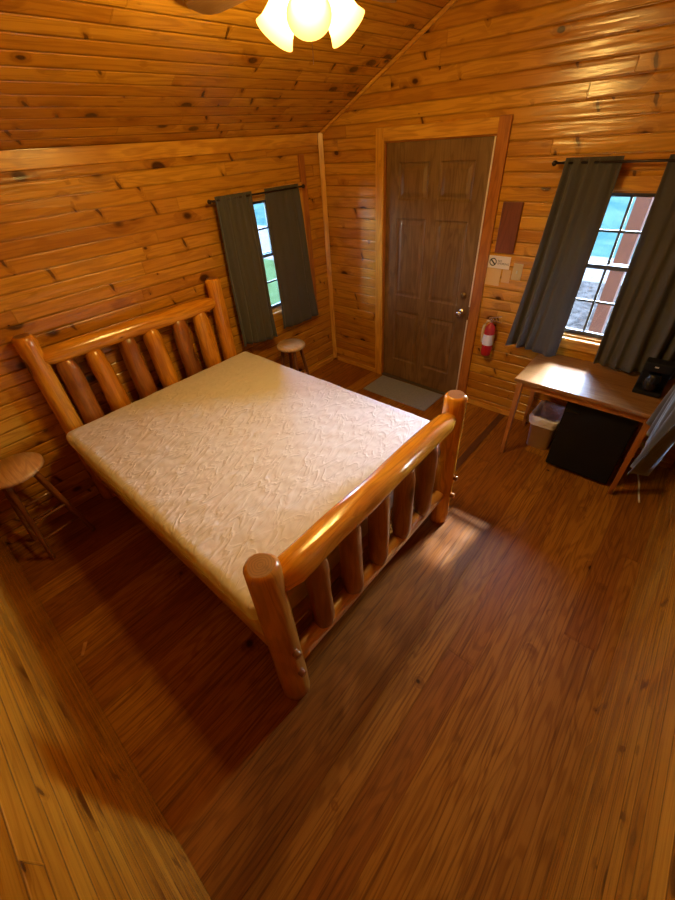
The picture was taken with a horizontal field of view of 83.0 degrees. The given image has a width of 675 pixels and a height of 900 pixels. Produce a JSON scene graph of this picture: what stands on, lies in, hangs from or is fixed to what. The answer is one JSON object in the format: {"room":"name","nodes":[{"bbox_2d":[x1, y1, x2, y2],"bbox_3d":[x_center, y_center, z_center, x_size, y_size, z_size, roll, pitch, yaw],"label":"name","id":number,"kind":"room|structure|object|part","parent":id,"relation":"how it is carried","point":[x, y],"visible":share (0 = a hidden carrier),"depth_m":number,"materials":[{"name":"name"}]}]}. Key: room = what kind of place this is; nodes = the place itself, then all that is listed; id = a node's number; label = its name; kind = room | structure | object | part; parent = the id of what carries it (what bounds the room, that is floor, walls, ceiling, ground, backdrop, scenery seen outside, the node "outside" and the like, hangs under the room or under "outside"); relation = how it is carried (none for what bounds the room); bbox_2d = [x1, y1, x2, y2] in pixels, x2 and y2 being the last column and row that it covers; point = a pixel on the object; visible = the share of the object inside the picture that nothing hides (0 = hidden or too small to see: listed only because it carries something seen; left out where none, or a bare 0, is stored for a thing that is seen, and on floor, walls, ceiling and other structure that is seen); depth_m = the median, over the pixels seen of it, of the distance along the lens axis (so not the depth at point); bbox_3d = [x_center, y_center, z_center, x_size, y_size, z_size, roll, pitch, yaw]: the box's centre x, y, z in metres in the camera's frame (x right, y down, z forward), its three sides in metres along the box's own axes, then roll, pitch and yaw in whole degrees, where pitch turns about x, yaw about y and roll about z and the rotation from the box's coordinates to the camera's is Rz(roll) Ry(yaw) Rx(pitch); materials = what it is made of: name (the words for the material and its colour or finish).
{"room":"cabin bedroom","nodes":[
{"label":"cabin bedroom","id":0,"kind":"room"},
{"bbox_2d":[0,537,211,899],"bbox_3d":[-1.182,0.190,0.835,3.580,2.924,0.120,26,48,32],"label":"wall","id":1,"kind":"structure","parent":0,"point":[79,820],"depth_m":1.07,"materials":[{"name":"brown wood"}]},
{"bbox_2d":[0,133,334,543],"bbox_3d":[-1.281,-1.072,3.035,0.120,2.127,3.510,26,48,32],"label":"wall","id":2,"kind":"structure","parent":0,"point":[84,249],"depth_m":2.58,"materials":[{"name":"brown wood"}]},
{"bbox_2d":[0,133,317,171],"bbox_3d":[-1.304,-1.827,2.346,0.015,0.083,3.450,26,48,32],"label":"trim","id":3,"kind":"structure","parent":2,"relation":"attached to","point":[14,160],"depth_m":2.39,"materials":[{"name":"brown wood"}]},
{"bbox_2d":[7,357,332,542],"bbox_3d":[-1.178,-0.234,3.643,0.013,0.049,3.440,26,48,32],"label":"baseboard","id":4,"kind":"structure","parent":2,"relation":"attached to","point":[19,535],"depth_m":2.87,"materials":[{"name":"brown wood"}]},
{"bbox_2d":[207,184,304,203],"bbox_3d":[-0.637,-2.051,3.050,0.100,0.032,1.000,26,48,32],"label":"curtain rod","id":5,"kind":"object","parent":2,"relation":"attached to","point":[302,185],"visible":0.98,"depth_m":3.04,"materials":[{"name":"metal"}]},
{"bbox_2d":[214,191,277,346],"bbox_3d":[-0.755,-1.457,3.200,0.384,1.147,0.105,-31,46,-29],"label":"curtain","id":6,"kind":"object","parent":5,"relation":"hanging from","point":[237,218],"visible":1,"depth_m":3.16,"materials":[{"name":"grey fabric"}]},
{"bbox_2d":[264,184,317,328],"bbox_3d":[-0.408,-1.744,3.534,0.049,1.162,0.471,29,50,34],"label":"curtain","id":7,"kind":"object","parent":5,"relation":"hanging from","point":[284,208],"visible":1,"depth_m":3.48,"materials":[{"name":"grey fabric"}]},
{"bbox_2d":[233,182,315,321],"bbox_3d":[-0.563,-1.777,3.512,0.165,1.065,0.760,26,48,32],"label":"window","id":8,"kind":"structure","parent":2,"relation":"in","point":[257,199],"depth_m":3.40,"materials":[{"name":"brown wood"}]},
{"bbox_3d":[-0.615,-1.979,3.390,0.025,0.430,0.576,26,48,32],"label":"sash","id":9,"kind":"part","parent":8,"relation":"part of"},
{"bbox_3d":[-0.566,-1.633,3.645,0.025,0.480,0.576,26,48,32],"label":"sash","id":10,"kind":"part","parent":8,"relation":"part of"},
{"bbox_3d":[-0.490,-1.399,3.768,0.045,0.022,0.760,26,48,32],"label":"sill","id":11,"kind":"part","parent":8,"relation":"part of","materials":[{"name":"brown wood"}]},
{"bbox_2d":[297,154,318,313],"bbox_3d":[-0.273,-1.988,3.683,0.019,1.370,0.065,26,48,32],"label":"trim","id":12,"kind":"structure","parent":2,"relation":"attached to","point":[301,162],"depth_m":3.53,"materials":[{"name":"brown wood"}]},
{"bbox_2d":[0,0,449,150],"bbox_3d":[-0.086,-1.511,1.186,4.020,1.059,4.270,26,48,32],"label":"ceiling","id":13,"kind":"structure","parent":0,"point":[73,73],"depth_m":1.98,"materials":[{"name":"brown wood"}]},
{"bbox_2d":[185,0,395,64],"bbox_3d":[-0.128,-1.603,1.164,1.282,0.624,1.318,26,48,32],"label":"ceiling fan","id":14,"kind":"object","parent":13,"relation":"hanging from","point":[280,20],"visible":1,"depth_m":1.26,"materials":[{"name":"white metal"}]},
{"bbox_3d":[-0.398,-1.701,1.418,0.525,0.032,0.132,30,50,35],"label":"blade","id":15,"kind":"part","parent":14,"relation":"part of","materials":[{"name":"brown wood"}]},
{"bbox_3d":[-0.203,-1.462,1.301,0.150,0.152,0.137,26,48,32],"label":"lamp shade","id":16,"kind":"part","parent":14,"relation":"part of","materials":[{"name":"white glass"}]},
{"bbox_3d":[-0.090,-1.390,1.159,0.067,0.084,0.070,26,48,32],"label":"bulb","id":17,"kind":"part","parent":14,"relation":"part of","materials":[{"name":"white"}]},
{"bbox_3d":[-0.087,-1.349,1.150,0.143,0.152,0.145,26,48,32],"label":"lamp shade","id":18,"kind":"part","parent":14,"relation":"part of","materials":[{"name":"white glass"}]},
{"bbox_3d":[0.021,-1.475,1.296,0.136,0.152,0.150,26,48,32],"label":"lamp shade","id":19,"kind":"part","parent":14,"relation":"part of","materials":[{"name":"white glass"}]},
{"bbox_3d":[0.092,-1.774,1.461,0.132,0.032,0.525,15,43,23],"label":"blade","id":20,"kind":"part","parent":14,"relation":"part of","materials":[{"name":"brown wood"}]},
{"bbox_2d":[8,359,668,899],"bbox_3d":[0.094,0.450,2.814,3.580,0.120,3.750,26,48,32],"label":"floor","id":21,"kind":"structure","parent":0,"point":[434,748],"depth_m":1.86,"materials":[{"name":"brown wood"}]},
{"bbox_2d":[0,452,95,558],"bbox_3d":[-1.962,0.358,2.520,0.335,0.642,0.335,26,48,32],"label":"wooden stool","id":22,"kind":"object","parent":21,"relation":"on","point":[16,469],"visible":1,"depth_m":2.40,"materials":[{"name":"brown wood"}]},
{"bbox_3d":[-2.108,0.391,2.515,0.126,0.614,0.033,-7,39,-4],"label":"leg","id":23,"kind":"part","parent":22,"relation":"part of","materials":[{"name":"brown wood"}]},
{"bbox_3d":[-1.980,0.123,2.329,0.330,0.034,0.330,26,48,32],"label":"seat","id":24,"kind":"part","parent":22,"relation":"part of","materials":[{"name":"brown wood"}]},
{"bbox_3d":[-1.937,0.461,2.413,0.033,0.614,0.126,-7,39,-4],"label":"leg","id":25,"kind":"part","parent":22,"relation":"part of","materials":[{"name":"brown wood"}]},
{"bbox_3d":[-1.985,0.278,2.644,0.033,0.614,0.126,-7,39,-4],"label":"leg","id":26,"kind":"part","parent":22,"relation":"part of","materials":[{"name":"brown wood"}]},
{"bbox_3d":[-1.814,0.347,2.542,0.126,0.614,0.033,-7,39,-4],"label":"leg","id":27,"kind":"part","parent":22,"relation":"part of","materials":[{"name":"brown wood"}]},
{"bbox_2d":[81,641,87,655],"bbox_3d":[-1.378,1.080,2.074,0.022,0.007,0.079,-13,40,-10],"label":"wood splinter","id":28,"kind":"object","parent":21,"relation":"on","point":[84,643],"visible":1,"depth_m":2.07,"materials":[{"name":"brown wood"}]},
{"bbox_2d":[11,277,467,699],"bbox_3d":[-0.587,-0.086,2.418,2.293,1.292,1.504,26,48,32],"label":"bed","id":29,"kind":"object","parent":21,"relation":"on","point":[421,475],"visible":0.73,"depth_m":2.02,"materials":[{"name":"brown wood"}]},
{"bbox_3d":[-1.819,-0.155,2.622,0.135,1.292,0.158,26,48,32],"label":"post","id":30,"kind":"part","parent":29,"relation":"part of","materials":[{"name":"brown wood"}]},
{"bbox_3d":[-1.412,-0.868,2.695,0.118,0.130,1.281,26,48,32],"label":"rail","id":31,"kind":"part","parent":29,"relation":"part of","materials":[{"name":"brown wood"}]},
{"bbox_3d":[-1.009,0.502,2.247,2.020,0.145,0.060,26,48,32],"label":"rail","id":32,"kind":"part","parent":29,"relation":"part of","materials":[{"name":"brown wood"}]},
{"bbox_3d":[-0.948,-0.832,3.373,0.135,1.292,0.142,26,48,32],"label":"post","id":33,"kind":"part","parent":29,"relation":"part of","materials":[{"name":"brown wood"}]},
{"bbox_2d":[82,457,393,635],"bbox_3d":[-0.556,0.023,2.543,1.934,0.160,1.507,26,48,32],"label":"foundation","id":34,"kind":"object","parent":29,"relation":"on","point":[297,594],"visible":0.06,"depth_m":1.84,"materials":[{"name":"beige fabric"}]},
{"bbox_2d":[66,351,429,619],"bbox_3d":[-0.569,-0.093,2.453,1.964,0.135,1.544,26,48,32],"label":"mattress","id":35,"kind":"object","parent":34,"relation":"on","point":[233,460],"visible":0.96,"depth_m":2.21,"materials":[{"name":"white fabric"}]},
{"bbox_3d":[-0.227,0.768,1.561,0.132,1.001,0.141,26,48,32],"label":"post","id":36,"kind":"part","parent":29,"relation":"part of","materials":[{"name":"orange wood"}]},
{"bbox_3d":[0.198,0.151,1.723,0.133,0.133,1.280,26,48,32],"label":"rail","id":37,"kind":"part","parent":29,"relation":"part of","materials":[{"name":"brown wood"}]},
{"bbox_3d":[0.228,0.602,2.085,0.089,0.092,1.300,26,48,32],"label":"rail","id":38,"kind":"part","parent":29,"relation":"part of","materials":[{"name":"brown wood"}]},
{"bbox_3d":[0.659,0.084,2.332,0.136,0.986,0.133,26,48,32],"label":"post","id":39,"kind":"part","parent":29,"relation":"part of","materials":[{"name":"brown wood"}]},
{"bbox_2d":[277,338,309,374],"bbox_3d":[-0.422,-0.767,3.788,0.269,0.607,0.269,14,42,21],"label":"wooden stool","id":40,"kind":"object","parent":21,"relation":"on","point":[290,346],"visible":0.42,"depth_m":3.61,"materials":[{"name":"brown wood"}]},
{"bbox_3d":[-0.537,-0.721,3.765,0.115,0.579,0.034,-18,41,-16],"label":"leg","id":41,"kind":"part","parent":40,"relation":"part of","materials":[{"name":"brown wood"}]},
{"bbox_3d":[-0.469,-0.827,3.889,0.034,0.579,0.115,-18,41,-16],"label":"leg","id":42,"kind":"part","parent":40,"relation":"part of","materials":[{"name":"brown wood"}]},
{"bbox_3d":[-0.439,-0.989,3.608,0.270,0.034,0.270,26,48,32],"label":"seat","id":43,"kind":"part","parent":40,"relation":"part of","materials":[{"name":"brown wood"}]},
{"bbox_3d":[-0.374,-0.686,3.706,0.034,0.579,0.115,-18,41,-16],"label":"leg","id":44,"kind":"part","parent":40,"relation":"part of","materials":[{"name":"brown wood"}]},
{"bbox_3d":[-0.306,-0.791,3.830,0.115,0.579,0.034,-18,41,-16],"label":"leg","id":45,"kind":"part","parent":40,"relation":"part of","materials":[{"name":"brown wood"}]},
{"bbox_2d":[363,375,442,410],"bbox_3d":[0.668,-0.601,3.949,0.740,0.011,0.355,26,48,32],"label":"door mat","id":46,"kind":"object","parent":21,"relation":"on","point":[419,398],"visible":1,"depth_m":3.92,"materials":[{"name":"grey fabric"}]},
{"bbox_2d":[455,413,504,470],"bbox_3d":[1.217,-0.088,3.270,0.055,0.004,0.954,26,48,32],"label":"trim","id":47,"kind":"structure","parent":21,"relation":"on","point":[491,426],"depth_m":3.25,"materials":[{"name":"brown wood"}]},
{"bbox_2d":[526,400,564,449],"bbox_3d":[1.686,-0.191,3.108,0.231,0.312,0.285,26,48,32],"label":"waste bin","id":48,"kind":"object","parent":21,"relation":"on","point":[544,420],"visible":0.86,"depth_m":3.07,"materials":[{"name":"grey plastic"}]},
{"bbox_2d":[500,353,673,494],"bbox_3d":[1.780,-0.225,2.848,0.855,0.680,0.543,26,48,32],"label":"desk","id":49,"kind":"object","parent":21,"relation":"on","point":[597,386],"visible":0.84,"depth_m":2.61,"materials":[{"name":"brown wood"}]},
{"bbox_3d":[1.331,-0.239,2.929,0.038,0.654,0.038,26,48,32],"label":"leg","id":50,"kind":"part","parent":49,"relation":"part of","materials":[{"name":"brown wood"}]},
{"bbox_3d":[1.636,-0.476,3.193,0.038,0.654,0.038,26,48,32],"label":"leg","id":51,"kind":"part","parent":49,"relation":"part of","materials":[{"name":"brown wood"}]},
{"bbox_3d":[1.918,0.053,2.512,0.038,0.654,0.038,26,48,32],"label":"leg","id":52,"kind":"part","parent":49,"relation":"part of","materials":[{"name":"brown wood"}]},
{"bbox_3d":[2.223,-0.184,2.776,0.038,0.654,0.038,26,48,32],"label":"leg","id":53,"kind":"part","parent":49,"relation":"part of","materials":[{"name":"brown wood"}]},
{"bbox_2d":[632,357,674,397],"bbox_3d":[1.996,-0.462,2.403,0.150,0.220,0.136,26,48,32],"label":"coffee maker","id":54,"kind":"object","parent":49,"relation":"on","point":[655,374],"visible":1,"depth_m":2.38,"materials":[{"name":"black plastic"}]},
{"bbox_2d":[546,401,638,483],"bbox_3d":[1.887,-0.142,2.800,0.420,0.600,0.407,26,48,32],"label":"mini fridge","id":55,"kind":"object","parent":21,"relation":"on","point":[588,442],"visible":0.8,"depth_m":2.67,"materials":[{"name":"black plastic"}]},
{"bbox_3d":[1.627,-0.262,2.638,0.090,0.020,0.008,26,48,32],"label":"handle","id":56,"kind":"part","parent":55,"relation":"part of","materials":[{"name":"black plastic"}]},
{"bbox_2d":[637,474,639,502],"bbox_3d":[2.177,0.240,2.768,0.038,0.012,0.418,14,42,21],"label":"power cord","id":57,"kind":"object","parent":21,"relation":"on","point":[637,474],"visible":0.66,"depth_m":2.72,"materials":[{"name":"white plastic"}]},
{"bbox_2d":[323,0,674,468],"bbox_3d":[1.186,-1.651,2.880,3.580,2.924,0.120,26,48,32],"label":"wall","id":58,"kind":"structure","parent":0,"point":[577,78],"depth_m":2.44,"materials":[{"name":"brown wood"}]},
{"bbox_2d":[317,132,336,357],"bbox_3d":[-0.090,-1.932,3.958,0.046,2.097,0.017,-5,39,-1],"label":"trim","id":59,"kind":"structure","parent":58,"relation":"attached to","point":[319,135],"depth_m":3.79,"materials":[{"name":"brown wood"}]},
{"bbox_2d":[337,356,374,371],"bbox_3d":[0.217,-1.006,4.462,0.565,0.049,0.013,26,48,32],"label":"baseboard","id":60,"kind":"structure","parent":58,"relation":"attached to","point":[342,359],"depth_m":4.46,"materials":[{"name":"brown wood"}]},
{"bbox_2d":[320,0,457,133],"bbox_3d":[0.453,-2.741,2.621,1.650,0.811,0.018,26,48,32],"label":"trim","id":61,"kind":"structure","parent":58,"relation":"attached to","point":[450,3],"depth_m":2.69,"materials":[{"name":"brown wood"}]},
{"bbox_2d":[375,114,513,394],"bbox_3d":[0.799,-1.522,3.393,1.073,2.125,0.177,26,48,32],"label":"door","id":62,"kind":"structure","parent":58,"relation":"in","point":[438,185],"depth_m":3.19,"materials":[{"name":"brown wood"}]},
{"bbox_3d":[1.055,-1.184,3.305,0.062,0.062,0.069,26,48,32],"label":"knob","id":63,"kind":"part","parent":62,"relation":"part of","materials":[{"name":"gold metal"}]},
{"bbox_3d":[1.145,-1.314,3.103,0.083,2.125,0.021,26,48,32],"label":"casing","id":64,"kind":"part","parent":62,"relation":"part of","materials":[{"name":"brown wood"}]},
{"bbox_2d":[480,316,502,355],"bbox_3d":[1.277,-0.954,3.182,0.111,0.350,0.126,-12,40,-10],"label":"fire extinguisher","id":65,"kind":"object","parent":58,"relation":"attached to","point":[487,340],"visible":1,"depth_m":3.17,"materials":[{"name":"red metal"}]},
{"bbox_3d":[1.281,-1.063,3.082,0.110,0.055,0.018,26,48,32],"label":"lever","id":66,"kind":"part","parent":65,"relation":"part of","materials":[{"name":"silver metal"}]},
{"bbox_2d":[485,268,501,285],"bbox_3d":[1.214,-1.361,2.997,0.125,0.122,0.002,26,48,32],"label":"notice sheet","id":67,"kind":"object","parent":58,"relation":"attached to","point":[492,274],"visible":1,"depth_m":2.99,"materials":[{"name":"beige paper"}]},
{"bbox_2d":[488,255,510,269],"bbox_3d":[1.231,-1.431,2.912,0.170,0.087,0.004,26,48,32],"label":"no smoking sign","id":68,"kind":"object","parent":58,"relation":"attached to","point":[499,262],"visible":1,"depth_m":2.91,"materials":[{"name":"white paper"}]},
{"bbox_2d":[501,270,510,282],"bbox_3d":[1.293,-1.332,2.931,0.063,0.092,0.002,26,48,32],"label":"notice sheet","id":69,"kind":"object","parent":58,"relation":"attached to","point":[506,274],"visible":1,"depth_m":2.93,"materials":[{"name":"beige paper"}]},
{"bbox_2d":[495,201,523,253],"bbox_3d":[1.233,-1.597,2.752,0.140,0.325,0.015,26,48,32],"label":"wooden plaque","id":70,"kind":"object","parent":58,"relation":"attached to","point":[511,213],"visible":1,"depth_m":2.74,"materials":[{"name":"brown wood"}]},
{"bbox_2d":[511,263,523,280],"bbox_3d":[1.345,-1.333,2.861,0.070,0.115,0.015,26,48,32],"label":"light switch","id":71,"kind":"object","parent":58,"relation":"attached to","point":[517,268],"visible":1,"depth_m":2.86,"materials":[{"name":"white plastic"}]},
{"bbox_2d":[467,398,668,467],"bbox_3d":[1.861,-0.188,3.295,1.625,0.049,0.013,26,48,32],"label":"baseboard","id":72,"kind":"structure","parent":58,"relation":"attached to","point":[663,464],"depth_m":3.52,"materials":[{"name":"brown wood"}]},
{"bbox_2d":[559,176,661,354],"bbox_3d":[1.787,-1.188,2.560,0.760,1.065,0.165,26,48,32],"label":"window","id":73,"kind":"structure","parent":58,"relation":"in","point":[625,186],"depth_m":2.52,"materials":[{"name":"brown wood"}]},
{"bbox_3d":[1.776,-0.802,2.814,0.760,0.022,0.045,26,48,32],"label":"sill","id":74,"kind":"part","parent":73,"relation":"part of","materials":[{"name":"brown wood"}]},
{"bbox_3d":[1.812,-1.047,2.694,0.576,0.480,0.025,26,48,32],"label":"sash","id":75,"kind":"part","parent":73,"relation":"part of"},
{"bbox_3d":[1.806,-1.396,2.440,0.576,0.430,0.025,26,48,32],"label":"sash","id":76,"kind":"part","parent":73,"relation":"part of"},
{"bbox_2d":[552,159,674,165],"bbox_3d":[1.784,-1.569,2.064,1.160,0.032,0.100,26,48,32],"label":"curtain rod","id":77,"kind":"object","parent":58,"relation":"attached to","point":[554,163],"visible":0.98,"depth_m":2.15,"materials":[{"name":"metal"}]},
{"bbox_2d":[505,156,624,356],"bbox_3d":[1.484,-1.241,2.612,0.397,1.212,0.088,26,48,32],"label":"curtain","id":78,"kind":"object","parent":77,"relation":"hanging from","point":[584,192],"visible":1,"depth_m":2.54,"materials":[{"name":"grey fabric"}]},
{"bbox_2d":[593,154,674,379],"bbox_3d":[1.982,-0.994,2.244,0.522,1.192,0.093,26,48,32],"label":"curtain","id":79,"kind":"object","parent":77,"relation":"hanging from","point":[640,326],"visible":0.94,"depth_m":2.37,"materials":[{"name":"grey fabric"}]},
{"bbox_2d":[539,461,674,899],"bbox_3d":[1.333,0.229,1.180,0.120,2.127,3.510,26,48,32],"label":"wall","id":80,"kind":"structure","parent":0,"point":[616,839],"depth_m":1.21,"materials":[{"name":"brown wood"}]},
{"bbox_3d":[1.843,-0.897,1.316,0.100,0.032,1.210,26,48,32],"label":"curtain rod","id":81,"kind":"object","parent":80,"relation":"attached to","visible":0},
{"bbox_2d":[627,384,674,475],"bbox_3d":[1.661,-0.405,1.642,0.229,1.193,0.681,26,48,32],"label":"curtain","id":82,"kind":"object","parent":81,"relation":"hanging from","point":[661,432],"visible":1,"depth_m":1.86,"materials":[{"name":"grey fabric"}]},
{"label":"outside","id":83,"kind":"structure","parent":0,"visible":0},
{"bbox_2d":[566,281,620,333],"bbox_3d":[7.751,0.129,3.255,13.800,0.100,5.500,26,48,32],"label":"gravel yard","id":84,"kind":"structure","parent":83,"point":[577,319],"depth_m":6.79,"materials":[{"name":"grey gravel"}]},
{"bbox_2d":[588,197,653,333],"bbox_3d":[2.742,-1.868,3.653,0.120,3.100,0.120,26,48,32],"label":"post","id":85,"kind":"object","parent":84,"relation":"on","point":[642,205],"visible":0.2,"depth_m":3.63,"materials":[{"name":"brown wood"}]},
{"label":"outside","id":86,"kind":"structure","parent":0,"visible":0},
{"bbox_2d":[254,197,646,258],"bbox_3d":[25.636,-20.611,27.157,120.000,0.100,61.400,26,48,32],"label":"lake","id":87,"kind":"structure","parent":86,"point":[617,206],"depth_m":12.50,"materials":[{"name":"liquid"}]},
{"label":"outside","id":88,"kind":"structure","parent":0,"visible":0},
{"bbox_2d":[264,259,279,304],"bbox_3d":[-5.732,-0.466,5.281,9.200,0.100,16.600,26,48,32],"label":"lawn","id":89,"kind":"structure","parent":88,"point":[269,264],"depth_m":9.27,"materials":[{"name":"green plant"}]},
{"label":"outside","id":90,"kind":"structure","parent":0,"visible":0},
{"bbox_2d":[257,225,630,284],"bbox_3d":[4.310,-4.029,8.730,60.000,0.100,4.000,26,48,32],"label":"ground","id":91,"kind":"structure","parent":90,"point":[591,275],"depth_m":9.02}
]}

